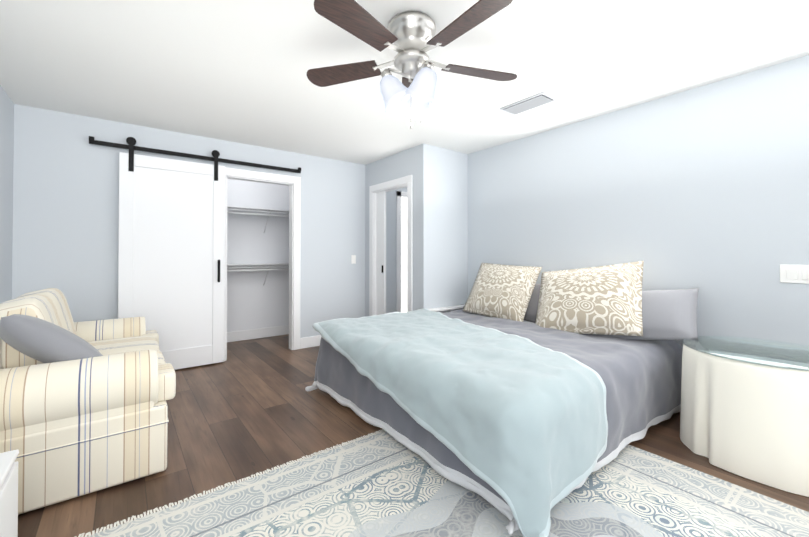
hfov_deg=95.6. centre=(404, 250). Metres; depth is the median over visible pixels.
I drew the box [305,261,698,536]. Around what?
bed
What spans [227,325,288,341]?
baseboard
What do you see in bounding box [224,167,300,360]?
trim
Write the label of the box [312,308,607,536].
blanket
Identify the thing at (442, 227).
wall
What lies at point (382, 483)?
rug
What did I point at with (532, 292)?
pillow
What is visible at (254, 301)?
wall
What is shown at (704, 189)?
wall
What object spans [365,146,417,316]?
wall
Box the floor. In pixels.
[18,334,808,536]
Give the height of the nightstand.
0.160 m
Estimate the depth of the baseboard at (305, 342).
4.64 m
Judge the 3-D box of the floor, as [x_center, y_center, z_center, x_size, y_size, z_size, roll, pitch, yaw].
[0.180,1.254,2.656,5.200,0.100,6.950,0,-1,-38]
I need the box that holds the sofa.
[0,288,175,514]
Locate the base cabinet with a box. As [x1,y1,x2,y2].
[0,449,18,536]
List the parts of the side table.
glass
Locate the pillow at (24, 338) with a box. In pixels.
[0,314,102,362]
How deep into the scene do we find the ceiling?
2.40 m
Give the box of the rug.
[75,429,808,536]
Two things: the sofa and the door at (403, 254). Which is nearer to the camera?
the sofa
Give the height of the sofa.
0.929 m
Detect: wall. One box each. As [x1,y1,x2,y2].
[0,85,13,302]
[12,104,406,337]
[227,179,288,331]
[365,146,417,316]
[418,143,467,308]
[468,55,808,346]
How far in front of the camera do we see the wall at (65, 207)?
3.45 m
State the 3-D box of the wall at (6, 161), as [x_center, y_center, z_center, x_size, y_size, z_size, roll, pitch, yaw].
[-1.553,-0.037,0.740,0.100,2.440,6.000,0,-1,-38]
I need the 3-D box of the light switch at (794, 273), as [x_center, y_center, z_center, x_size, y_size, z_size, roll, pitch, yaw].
[2.527,0.150,2.345,0.011,0.120,0.180,0,-1,-38]
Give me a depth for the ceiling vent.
3.04 m
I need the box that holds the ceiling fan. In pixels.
[307,0,516,128]
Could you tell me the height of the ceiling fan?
0.586 m
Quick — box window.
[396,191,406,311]
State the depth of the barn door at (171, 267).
3.71 m
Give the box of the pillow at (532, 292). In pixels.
[524,284,540,322]
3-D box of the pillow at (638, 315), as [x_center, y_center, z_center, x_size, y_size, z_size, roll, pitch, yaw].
[1.758,0.512,2.909,0.404,0.473,0.983,0,-1,-38]
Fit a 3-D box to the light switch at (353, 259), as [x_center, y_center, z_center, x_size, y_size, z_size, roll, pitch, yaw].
[-0.699,0.122,5.044,0.070,0.115,0.011,0,-1,-38]
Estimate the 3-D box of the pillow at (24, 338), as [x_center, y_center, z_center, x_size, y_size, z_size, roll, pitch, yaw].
[-1.877,0.497,1.942,0.507,0.391,0.549,0,-1,-38]
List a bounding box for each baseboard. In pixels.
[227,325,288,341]
[300,335,321,348]
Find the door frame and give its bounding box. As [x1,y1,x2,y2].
[369,175,412,315]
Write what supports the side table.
on the floor
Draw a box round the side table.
[680,336,808,496]
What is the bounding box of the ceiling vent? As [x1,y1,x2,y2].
[500,92,557,114]
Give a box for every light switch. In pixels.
[351,255,355,263]
[780,264,808,283]
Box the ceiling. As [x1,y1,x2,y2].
[0,0,808,164]
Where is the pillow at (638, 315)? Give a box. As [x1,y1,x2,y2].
[590,288,698,340]
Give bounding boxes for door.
[89,136,300,369]
[401,197,406,311]
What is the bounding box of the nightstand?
[429,304,464,312]

